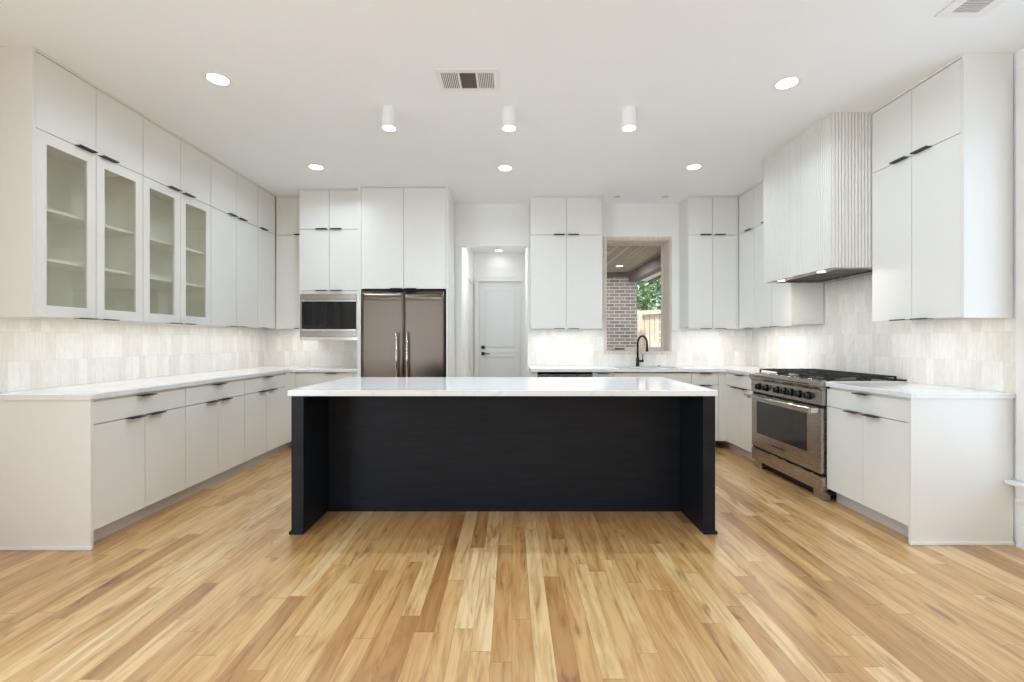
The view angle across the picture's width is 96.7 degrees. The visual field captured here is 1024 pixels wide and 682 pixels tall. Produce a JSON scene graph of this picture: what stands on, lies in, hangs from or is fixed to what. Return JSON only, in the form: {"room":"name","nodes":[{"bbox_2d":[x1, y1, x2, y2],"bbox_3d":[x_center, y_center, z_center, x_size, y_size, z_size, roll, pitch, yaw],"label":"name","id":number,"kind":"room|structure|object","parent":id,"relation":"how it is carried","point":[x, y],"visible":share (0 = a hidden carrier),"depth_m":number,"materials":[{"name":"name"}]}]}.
{"room":"kitchen","nodes":[
{"label":"kitchen","id":0,"kind":"room"},
{"bbox_2d":[0,316,264,392],"bbox_3d":[-3.190,-0.255,0.915,0.160,2.970,10.230,0,0,0],"label":"wall","id":1,"kind":"structure","parent":0,"point":[37,352],"depth_m":3.52,"materials":[{"name":"tile"}]},
{"bbox_2d":[0,126,142,321],"bbox_3d":[-2.952,-0.705,3.083,0.316,1.127,0.804,0,0,0],"label":"upper cabinet","id":2,"kind":"object","parent":1,"relation":"attached to","point":[71,216],"visible":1,"depth_m":3.06,"materials":[{"name":"white paint"}]},
{"bbox_2d":[47,208,133,234],"bbox_3d":[-2.985,-0.815,3.093,0.226,0.020,0.750,0,0,0],"label":"shelf","id":3,"kind":"object","parent":2,"relation":"attached to","point":[54,217],"depth_m":3.09,"materials":[{"name":"white wood"}]},
{"bbox_2d":[47,258,133,275],"bbox_3d":[-2.985,-0.505,3.093,0.226,0.020,0.750,0,0,0],"label":"shelf","id":4,"kind":"object","parent":2,"relation":"attached to","point":[56,265],"depth_m":3.11,"materials":[{"name":"white wood"}]},
{"bbox_2d":[0,46,142,174],"bbox_3d":[-2.952,-1.504,3.083,0.316,0.472,0.804,0,0,0],"label":"upper cabinet","id":5,"kind":"object","parent":1,"relation":"attached to","point":[37,90],"visible":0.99,"depth_m":2.89,"materials":[{"name":"white paint"}]},
{"bbox_2d":[142,114,210,205],"bbox_3d":[-2.952,-1.504,3.880,0.316,0.472,0.783,0,0,0],"label":"upper cabinet","id":6,"kind":"object","parent":1,"relation":"attached to","point":[169,160],"visible":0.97,"depth_m":3.82,"materials":[{"name":"white paint"}]},
{"bbox_2d":[143,176,210,324],"bbox_3d":[-2.952,-0.706,3.880,0.316,1.122,0.783,0,0,0],"label":"upper cabinet","id":7,"kind":"object","parent":1,"relation":"attached to","point":[176,225],"visible":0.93,"depth_m":3.98,"materials":[{"name":"white paint"}]},
{"bbox_2d":[150,237,203,254],"bbox_3d":[-2.985,-0.815,3.880,0.226,0.020,0.749,0,0,0],"label":"shelf","id":8,"kind":"object","parent":7,"relation":"attached to","point":[157,245],"depth_m":3.96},
{"bbox_2d":[150,276,203,287],"bbox_3d":[-2.985,-0.505,3.880,0.226,0.020,0.749,0,0,0],"label":"shelf","id":9,"kind":"object","parent":7,"relation":"attached to","point":[154,281],"depth_m":3.97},
{"bbox_2d":[210,156,257,226],"bbox_3d":[-2.952,-1.504,4.665,0.316,0.472,0.783,0,0,0],"label":"upper cabinet","id":10,"kind":"object","parent":1,"relation":"attached to","point":[233,193],"visible":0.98,"depth_m":4.62,"materials":[{"name":"white paint"}]},
{"bbox_2d":[211,207,257,327],"bbox_3d":[-2.952,-0.706,4.665,0.316,1.122,0.783,0,0,0],"label":"upper cabinet","id":11,"kind":"object","parent":1,"relation":"attached to","point":[234,241],"visible":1,"depth_m":4.62,"materials":[{"name":"white paint"}]},
{"bbox_2d":[258,228,274,328],"bbox_3d":[-2.952,-0.706,5.248,0.316,1.122,0.376,0,0,0],"label":"upper cabinet","id":12,"kind":"object","parent":1,"relation":"attached to","point":[266,240],"visible":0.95,"depth_m":5.24,"materials":[{"name":"white paint"}]},
{"bbox_2d":[258,185,275,234],"bbox_3d":[-2.952,-1.504,5.248,0.316,0.472,0.376,0,0,0],"label":"upper cabinet","id":13,"kind":"object","parent":1,"relation":"attached to","point":[266,199],"visible":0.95,"depth_m":5.24,"materials":[{"name":"white paint"}]},
{"bbox_2d":[463,248,472,376],"bbox_3d":[-0.710,-0.120,6.735,0.120,2.700,1.730,0,0,0],"label":"wall","id":14,"kind":"structure","parent":0,"point":[467,252],"depth_m":6.36,"materials":[{"name":"paint"}]},
{"bbox_2d":[466,272,472,376],"bbox_3d":[-0.639,0.125,6.860,0.022,2.210,0.880,0,0,0],"label":"door","id":15,"kind":"structure","parent":14,"relation":"in","point":[469,282],"depth_m":6.85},
{"bbox_2d":[471,248,524,252],"bbox_3d":[-0.223,-1.520,6.795,1.095,0.100,1.850,0,0,0],"label":"ceiling","id":16,"kind":"structure","parent":0,"point":[474,250],"depth_m":7.39,"materials":[{"name":"paint"}]},
{"bbox_2d":[473,253,523,376],"bbox_3d":[-0.223,-0.120,7.660,1.095,2.700,0.120,0,0,0],"label":"wall","id":17,"kind":"structure","parent":0,"point":[484,264],"depth_m":7.60,"materials":[{"name":"paint"}]},
{"bbox_2d":[475,276,523,376],"bbox_3d":[-0.200,0.080,7.548,0.840,2.300,0.102,0,0,0],"label":"door","id":18,"kind":"structure","parent":17,"relation":"attached to","point":[499,300],"depth_m":7.56,"materials":[{"name":"white wood"}]},
{"bbox_2d":[265,203,752,376],"bbox_3d":[-0.040,-0.255,5.885,6.160,2.970,0.290,0,0,0],"label":"wall","id":19,"kind":"structure","parent":0,"point":[477,225],"depth_m":5.74,"materials":[{"name":"paint"}]},
{"bbox_2d":[276,235,298,328],"bbox_3d":[-2.628,-0.706,5.572,0.386,1.122,0.330,0,0,0],"label":"upper cabinet","id":20,"kind":"object","parent":19,"relation":"attached to","point":[287,246],"visible":0.52,"depth_m":5.44,"materials":[{"name":"white paint"}]},
{"bbox_2d":[276,195,298,234],"bbox_3d":[-2.628,-1.504,5.572,0.386,0.472,0.330,0,0,0],"label":"upper cabinet","id":21,"kind":"object","parent":19,"relation":"attached to","point":[287,206],"visible":0.53,"depth_m":5.44,"materials":[{"name":"white paint"}]},
{"bbox_2d":[299,188,356,340],"bbox_3d":[-2.085,-0.872,5.447,0.688,1.736,0.580,0,0,0],"label":"upper cabinet","id":22,"kind":"object","parent":19,"relation":"attached to","point":[327,216],"visible":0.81,"depth_m":5.19,"materials":[{"name":"white paint"}]},
{"bbox_2d":[300,294,356,339],"bbox_3d":[-2.085,-0.270,5.412,0.664,0.527,0.476,0,0,0],"label":"microwave","id":23,"kind":"object","parent":22,"relation":"attached to","point":[322,316],"visible":0.78,"depth_m":5.18,"materials":[{"name":"silver metal"}]},
{"bbox_2d":[456,245,527,376],"bbox_3d":[-0.250,0.010,5.804,0.910,2.440,0.132,0,0,0],"label":"trim","id":24,"kind":"structure","parent":19,"relation":"attached to","point":[459,250],"depth_m":5.74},
{"bbox_2d":[265,330,751,365],"bbox_3d":[-0.045,0.086,5.745,6.150,0.456,0.010,0,0,0],"label":"tile backsplash","id":25,"kind":"structure","parent":19,"relation":"attached to","point":[282,347],"depth_m":5.74,"materials":[{"name":"white tile"}]},
{"bbox_2d":[530,235,601,328],"bbox_3d":[0.649,-0.706,5.572,0.854,1.122,0.330,0,0,0],"label":"upper cabinet","id":26,"kind":"object","parent":19,"relation":"attached to","point":[566,270],"visible":1,"depth_m":5.44,"materials":[{"name":"white paint"}]},
{"bbox_2d":[530,195,601,234],"bbox_3d":[0.649,-1.504,5.572,0.854,0.472,0.330,0,0,0],"label":"upper cabinet","id":27,"kind":"object","parent":19,"relation":"attached to","point":[549,214],"visible":1,"depth_m":5.44,"materials":[{"name":"white paint"}]},
{"bbox_2d":[584,344,592,353],"bbox_3d":[0.965,0.101,5.736,0.116,0.118,0.007,0,0,0],"label":"wall outlet","id":28,"kind":"object","parent":19,"relation":"attached to","point":[588,348],"visible":1,"depth_m":5.74,"materials":[{"name":"white plastic"}]},
{"bbox_2d":[603,237,671,353],"bbox_3d":[1.585,-0.573,5.882,0.859,1.485,0.296,0,0,0],"label":"window","id":29,"kind":"structure","parent":19,"relation":"in","point":[665,243],"depth_m":5.79,"materials":[{"name":"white wood"}]},
{"bbox_2d":[679,235,737,329],"bbox_3d":[2.410,-0.706,5.572,0.599,1.122,0.330,0,0,0],"label":"upper cabinet","id":30,"kind":"object","parent":19,"relation":"attached to","point":[708,264],"visible":1,"depth_m":5.44,"materials":[{"name":"white paint"}]},
{"bbox_2d":[679,195,737,239],"bbox_3d":[2.410,-1.504,5.572,0.599,0.472,0.330,0,0,0],"label":"upper cabinet","id":31,"kind":"object","parent":19,"relation":"attached to","point":[698,214],"visible":0.99,"depth_m":5.44,"materials":[{"name":"white paint"}]},
{"bbox_2d":[0,442,1023,681],"bbox_3d":[-0.015,1.280,1.800,6.610,0.100,12.000,0,0,0],"label":"floor","id":32,"kind":"structure","parent":0,"point":[213,584],"depth_m":2.19,"materials":[{"name":"brown wood"}]},
{"bbox_2d":[0,387,184,549],"bbox_3d":[-2.783,0.788,3.066,0.661,0.883,0.794,0,0,0],"label":"base cabinet","id":33,"kind":"object","parent":32,"relation":"on","point":[74,474],"visible":0.99,"depth_m":2.68,"materials":[{"name":"white paint"}]},
{"bbox_2d":[0,366,356,399],"bbox_3d":[-2.429,0.331,4.208,1.379,0.032,3.081,0,0,0],"label":"countertop","id":34,"kind":"structure","parent":33,"relation":"on","point":[92,391],"depth_m":3.37,"materials":[{"name":"white stone"}]},
{"bbox_2d":[176,379,243,501],"bbox_3d":[-2.783,0.788,3.847,0.661,0.883,0.762,0,0,0],"label":"base cabinet","id":35,"kind":"object","parent":32,"relation":"on","point":[214,412],"visible":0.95,"depth_m":3.78,"materials":[{"name":"white paint"}]},
{"bbox_2d":[237,373,284,472],"bbox_3d":[-2.783,0.788,4.612,0.661,0.883,0.762,0,0,0],"label":"base cabinet","id":36,"kind":"object","parent":32,"relation":"on","point":[264,396],"visible":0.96,"depth_m":4.55,"materials":[{"name":"white paint"}]},
{"bbox_2d":[279,372,295,452],"bbox_3d":[-2.618,0.788,5.296,0.334,0.883,0.600,0,0,0],"label":"base cabinet","id":37,"kind":"object","parent":32,"relation":"on","point":[289,376],"visible":0.26,"depth_m":5.07,"materials":[{"name":"white paint"}]},
{"bbox_2d":[295,372,356,388],"bbox_3d":[-2.099,0.788,5.420,0.699,0.883,0.627,0,0,0],"label":"base cabinet","id":38,"kind":"object","parent":32,"relation":"on","point":[302,379],"visible":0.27,"depth_m":5.14,"materials":[{"name":"white paint"}]},
{"bbox_2d":[362,290,445,376],"bbox_3d":[-1.218,0.317,5.373,0.947,1.786,0.674,0,0,0],"label":"refrigerator","id":39,"kind":"object","parent":32,"relation":"on","point":[404,331],"visible":0.54,"depth_m":5.10,"materials":[{"name":"silver metal"}]},
{"bbox_2d":[357,186,454,376],"bbox_3d":[-1.228,-0.255,5.409,1.017,2.970,0.663,0,0,0],"label":"tall cabinet","id":40,"kind":"object","parent":32,"relation":"on","point":[406,234],"visible":0.81,"depth_m":5.11,"materials":[{"name":"white paint"}]},
{"bbox_2d":[289,396,717,534],"bbox_3d":[-0.056,0.790,3.420,2.725,0.879,1.061,0,0,0],"label":"kitchen island","id":41,"kind":"object","parent":32,"relation":"on","point":[349,453],"visible":0.84,"depth_m":3.29,"materials":[{"name":"black wood"}]},
{"bbox_2d":[288,377,716,395],"bbox_3d":[-0.060,0.332,3.422,2.728,0.035,1.075,0,0,0],"label":"island countertop","id":42,"kind":"structure","parent":41,"relation":"on","point":[349,386],"depth_m":3.08,"materials":[{"name":"white stone"}]},
{"bbox_2d":[529,370,536,376],"bbox_3d":[0.251,0.788,5.437,0.072,0.883,0.594,0,0,0],"label":"end panel","id":43,"kind":"object","parent":32,"relation":"on","point":[531,374],"visible":0.2,"depth_m":5.14,"materials":[{"name":"white paint"}]},
{"bbox_2d":[537,372,591,376],"bbox_3d":[0.600,0.790,5.428,0.615,0.880,0.584,0,0,0],"label":"dishwasher","id":44,"kind":"object","parent":32,"relation":"on","point":[539,374],"visible":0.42,"depth_m":5.14,"materials":[{"name":"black metal"}]},
{"bbox_2d":[592,372,612,376],"bbox_3d":[1.026,0.788,5.420,0.227,0.883,0.627,0,0,0],"label":"base cabinet","id":45,"kind":"object","parent":32,"relation":"on","point":[594,374],"visible":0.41,"depth_m":5.14,"materials":[{"name":"white paint"}]},
{"bbox_2d":[612,372,690,383],"bbox_3d":[1.584,0.788,5.420,0.882,0.883,0.627,0,0,0],"label":"base cabinet","id":46,"kind":"object","parent":32,"relation":"on","point":[685,377],"visible":0.14,"depth_m":5.14,"materials":[{"name":"white paint"}]},
{"bbox_2d":[529,366,776,374],"bbox_3d":[1.624,0.331,5.136,2.830,0.032,1.225,0,0,0],"label":"countertop","id":47,"kind":"structure","parent":46,"relation":"on","point":[746,370],"depth_m":5.11,"materials":[{"name":"white stone"}]},
{"bbox_2d":[636,335,647,365],"bbox_3d":[1.621,0.121,5.620,0.093,0.387,0.192,0,0,-36],"label":"kitchen faucet","id":48,"kind":"object","parent":47,"relation":"on","point":[643,336],"visible":0.98,"depth_m":5.65,"materials":[{"name":"black metal"}]},
{"bbox_2d":[614,372,681,372],"bbox_3d":[1.585,0.464,5.415,0.734,0.232,0.394,0,0,0],"label":"sink","id":49,"kind":"object","parent":47,"relation":"in","point":[614,372],"visible":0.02,"depth_m":5.22,"materials":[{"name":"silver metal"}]},
{"bbox_2d":[691,372,717,440],"bbox_3d":[2.180,0.788,5.420,0.303,0.883,0.627,0,0,0],"label":"base cabinet","id":50,"kind":"object","parent":32,"relation":"on","point":[709,380],"visible":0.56,"depth_m":5.14,"materials":[{"name":"white paint"}]},
{"bbox_2d":[715,372,733,450],"bbox_3d":[2.523,0.788,5.402,0.375,0.883,0.600,0,0,0],"label":"cabinet filler","id":51,"kind":"object","parent":32,"relation":"on","point":[722,376],"visible":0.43,"depth_m":5.14,"materials":[{"name":"white paint"}]},
{"bbox_2d":[727,372,754,460],"bbox_3d":[2.703,0.788,4.812,0.649,0.883,0.573,0,0,0],"label":"base cabinet","id":52,"kind":"object","parent":32,"relation":"on","point":[739,407],"visible":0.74,"depth_m":4.82,"materials":[{"name":"white paint"}]},
{"bbox_2d":[743,368,906,500],"bbox_3d":[2.673,0.750,4.013,0.728,0.961,1.054,0,0,0],"label":"range cooker","id":53,"kind":"object","parent":32,"relation":"on","point":[789,406],"visible":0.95,"depth_m":3.84,"materials":[{"name":"silver metal"}]},
{"bbox_2d":[761,372,906,381],"bbox_3d":[2.736,0.316,4.005,0.602,0.016,1.030,0,0,0],"label":"cooktop","id":54,"kind":"object","parent":53,"relation":"in","point":[828,379],"depth_m":3.64,"materials":[{"name":"black metal"}]},
{"bbox_2d":[827,387,1014,544],"bbox_3d":[2.703,0.788,3.110,0.649,0.883,0.750,0,0,0],"label":"base cabinet","id":55,"kind":"object","parent":32,"relation":"on","point":[929,471],"visible":0.98,"depth_m":2.75,"materials":[{"name":"white paint"}]},
{"bbox_2d":[825,382,1015,398],"bbox_3d":[2.720,0.331,3.111,0.639,0.032,0.751,0,0,0],"label":"countertop","id":56,"kind":"structure","parent":55,"relation":"on","point":[911,390],"depth_m":2.89,"materials":[{"name":"white stone"}]},
{"bbox_2d":[0,0,1023,202],"bbox_3d":[-0.015,-1.790,0.925,6.610,0.100,10.250,0,0,0],"label":"ceiling","id":57,"kind":"structure","parent":0,"point":[313,80],"depth_m":2.93,"materials":[{"name":"paint"}]},
{"bbox_2d":[202,71,233,86],"bbox_3d":[-1.953,-1.737,3.022,0.180,0.006,0.180,0,0,0],"label":"recessed light","id":58,"kind":"object","parent":57,"relation":"in","point":[214,78],"visible":1,"depth_m":3.02,"materials":[{"name":"white plastic"}]},
{"bbox_2d":[306,164,325,170],"bbox_3d":[-1.960,-1.737,4.550,0.180,0.006,0.180,0,0,0],"label":"recessed light","id":59,"kind":"object","parent":57,"relation":"in","point":[316,167],"visible":1,"depth_m":4.56,"materials":[{"name":"white ceramic"}]},
{"bbox_2d":[382,105,395,131],"bbox_3d":[-0.920,-1.665,3.405,0.106,0.150,0.106,0,0,0],"label":"ceiling light","id":60,"kind":"object","parent":57,"relation":"in","point":[388,111],"visible":1,"depth_m":3.36,"materials":[{"name":"white metal"}]},
{"bbox_2d":[434,68,498,90],"bbox_3d":[-0.292,-1.735,3.022,0.406,0.010,0.251,0,0,0],"label":"ceiling vent","id":61,"kind":"object","parent":57,"relation":"in","point":[449,79],"visible":1,"depth_m":3.01,"materials":[{"name":"white metal"}]},
{"bbox_2d":[496,165,513,171],"bbox_3d":[-0.070,-1.737,4.576,0.180,0.006,0.180,0,0,0],"label":"recessed light","id":62,"kind":"object","parent":57,"relation":"in","point":[503,168],"visible":1,"depth_m":4.58,"materials":[{"name":"white plastic"}]},
{"bbox_2d":[502,105,515,131],"bbox_3d":[-0.022,-1.665,3.405,0.106,0.150,0.106,0,0,0],"label":"ceiling light","id":63,"kind":"object","parent":57,"relation":"in","point":[508,111],"visible":1,"depth_m":3.37,"materials":[{"name":"white metal"}]},
{"bbox_2d":[622,105,635,131],"bbox_3d":[0.876,-1.665,3.405,0.106,0.150,0.106,0,0,0],"label":"ceiling light","id":64,"kind":"object","parent":57,"relation":"in","point":[629,111],"visible":1,"depth_m":3.36,"materials":[{"name":"white metal"}]},
{"bbox_2d":[684,164,703,170],"bbox_3d":[1.820,-1.737,4.550,0.180,0.006,0.180,0,0,0],"label":"recessed light","id":65,"kind":"object","parent":57,"relation":"in","point":[692,167],"visible":1,"depth_m":4.56,"materials":[{"name":"white plastic"}]},
{"bbox_2d":[772,75,802,90],"bbox_3d":[1.855,-1.737,3.069,0.180,0.006,0.180,0,0,0],"label":"recessed light","id":66,"kind":"object","parent":57,"relation":"in","point":[789,82],"visible":1,"depth_m":3.07,"materials":[{"name":"white ceramic"}]},
{"bbox_2d":[935,0,1004,16],"bbox_3d":[2.385,-1.735,2.220,0.250,0.008,0.430,0,0,0],"label":"ceiling vent","id":67,"kind":"object","parent":57,"relation":"in","point":[957,8],"visible":1,"depth_m":2.37,"materials":[{"name":"white metal"}]},
{"bbox_2d":[524,248,526,376],"bbox_3d":[0.265,-0.120,6.735,0.120,2.700,1.730,0,0,0],"label":"wall","id":68,"kind":"structure","parent":0,"point":[525,251],"depth_m":6.91,"materials":[{"name":"paint"}]},
{"bbox_2d":[607,277,636,346],"bbox_3d":[1.135,-0.005,9.125,2.670,2.770,0.250,0,0,0],"label":"brick wall","id":69,"kind":"structure","parent":0,"point":[621,294],"depth_m":9.00,"materials":[{"name":"brick"}]},
{"bbox_2d":[607,272,629,276],"bbox_3d":[1.325,-1.300,8.939,1.970,0.080,0.118,0,0,0],"label":"trim","id":70,"kind":"structure","parent":69,"relation":"attached to","point":[609,274],"depth_m":8.88,"materials":[{"name":"brown wood"}]},
{"bbox_2d":[629,255,660,282],"bbox_3d":[2.385,-1.248,7.532,0.150,0.185,2.925,0,0,0],"label":"beam","id":71,"kind":"structure","parent":69,"relation":"attached to","point":[652,267],"depth_m":7.90,"materials":[{"name":"brown wood"}]},
{"bbox_2d":[641,271,660,281],"bbox_3d":[2.667,-1.285,7.835,0.385,0.030,3.530,0,0,0],"label":"trim","id":72,"kind":"structure","parent":69,"relation":"attached to","point":[658,273],"depth_m":8.96,"materials":[{"name":"beige wood"}]},
{"bbox_2d":[607,246,660,271],"bbox_3d":[1.400,-1.381,7.675,2.120,0.078,3.250,0,0,0],"label":"ceiling","id":73,"kind":"structure","parent":0,"point":[631,258],"depth_m":7.23,"materials":[{"name":"brown wood"}]},
{"bbox_2d":[752,48,1023,544],"bbox_3d":[3.108,-0.255,0.915,0.164,2.970,10.230,0,0,0],"label":"wall","id":74,"kind":"structure","parent":0,"point":[972,353],"depth_m":3.50,"materials":[{"name":"paint"}]},
{"bbox_2d":[739,228,753,328],"bbox_3d":[2.853,-0.706,5.268,0.347,1.122,0.338,0,0,0],"label":"upper cabinet","id":75,"kind":"object","parent":74,"relation":"attached to","point":[746,240],"visible":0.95,"depth_m":5.26,"materials":[{"name":"white paint"}]},
{"bbox_2d":[739,186,753,234],"bbox_3d":[2.853,-1.504,5.268,0.347,0.472,0.338,0,0,0],"label":"upper cabinet","id":76,"kind":"object","parent":74,"relation":"attached to","point":[746,199],"visible":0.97,"depth_m":5.26,"materials":[{"name":"white paint"}]},
{"bbox_2d":[754,180,762,227],"bbox_3d":[2.853,-1.504,4.757,0.347,0.472,0.676,0,0,0],"label":"upper cabinet","id":77,"kind":"object","parent":74,"relation":"attached to","point":[758,188],"visible":0.23,"depth_m":5.01,"materials":[{"name":"white paint"}]},
{"bbox_2d":[754,224,823,327],"bbox_3d":[2.853,-0.706,4.757,0.347,1.122,0.676,0,0,0],"label":"upper cabinet","id":78,"kind":"object","parent":74,"relation":"attached to","point":[775,304],"visible":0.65,"depth_m":4.58,"materials":[{"name":"white paint"}]},
{"bbox_2d":[763,112,873,282],"bbox_3d":[2.728,-1.146,3.931,0.603,1.186,0.948,0,0,0],"label":"range hood","id":79,"kind":"object","parent":74,"relation":"attached to","point":[817,187],"visible":0.85,"depth_m":3.61,"materials":[{"name":"whitewashed wood"},{"name":"stainless steel"},{"name":"steel"}]},
{"bbox_2d":[752,275,1014,392],"bbox_3d":[3.035,-0.128,4.237,0.010,0.884,3.005,0,0,0],"label":"backsplash","id":80,"kind":"structure","parent":74,"relation":"attached to","point":[970,353],"depth_m":3.64,"materials":[{"name":"tile"}]},
{"bbox_2d":[872,131,1012,321],"bbox_3d":[2.862,-0.705,3.099,0.329,1.127,0.702,0,0,0],"label":"upper cabinet","id":81,"kind":"object","parent":74,"relation":"attached to","point":[942,214],"visible":1,"depth_m":2.85,"materials":[{"name":"white paint"}]},
{"bbox_2d":[872,53,1012,172],"bbox_3d":[2.862,-1.504,3.099,0.329,0.472,0.702,0,0,0],"label":"upper cabinet","id":82,"kind":"object","parent":74,"relation":"attached to","point":[972,91],"visible":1,"depth_m":2.86,"materials":[{"name":"white paint"}]},
{"bbox_2d":[1005,67,1023,504],"bbox_3d":[3.072,-0.328,1.732,0.235,2.585,2.003,0,0,0],"label":"window","id":83,"kind":"structure","parent":74,"relation":"in","point":[1019,482],"depth_m":2.70,"materials":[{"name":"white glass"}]},
{"bbox_2d":[1016,525,1023,549],"bbox_3d":[3.027,1.165,-0.738,0.026,0.130,6.925,0,0,0],"label":"baseboard","id":84,"kind":"structure","parent":74,"relation":"attached to","point":[1020,529],"depth_m":2.71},
{"label":"outside","id":85,"kind":"structure","parent":0,"visible":0},
{"bbox_3d":[4.500,1.430,14.025,15.000,0.100,15.950,0,0,0],"label":"ground","id":86,"kind":"structure","parent":85,"visible":0},
{"bbox_2d":[637,278,660,346],"bbox_3d":[3.826,-1.750,13.585,5.750,6.270,4.716,0,0,7],"label":"tree","id":87,"kind":"object","parent":86,"relation":"on","point":[645,294],"visible":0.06,"depth_m":12.86,"materials":[{"name":"green plant"}]},
{"bbox_2d":[637,310,660,346],"bbox_3d":[4.227,0.350,8.622,0.111,2.060,5.520,0,0,-40],"label":"fence","id":88,"kind":"object","parent":86,"relation":"on","point":[642,316],"visible":0.05,"depth_m":10.10,"materials":[{"name":"beige wood"}]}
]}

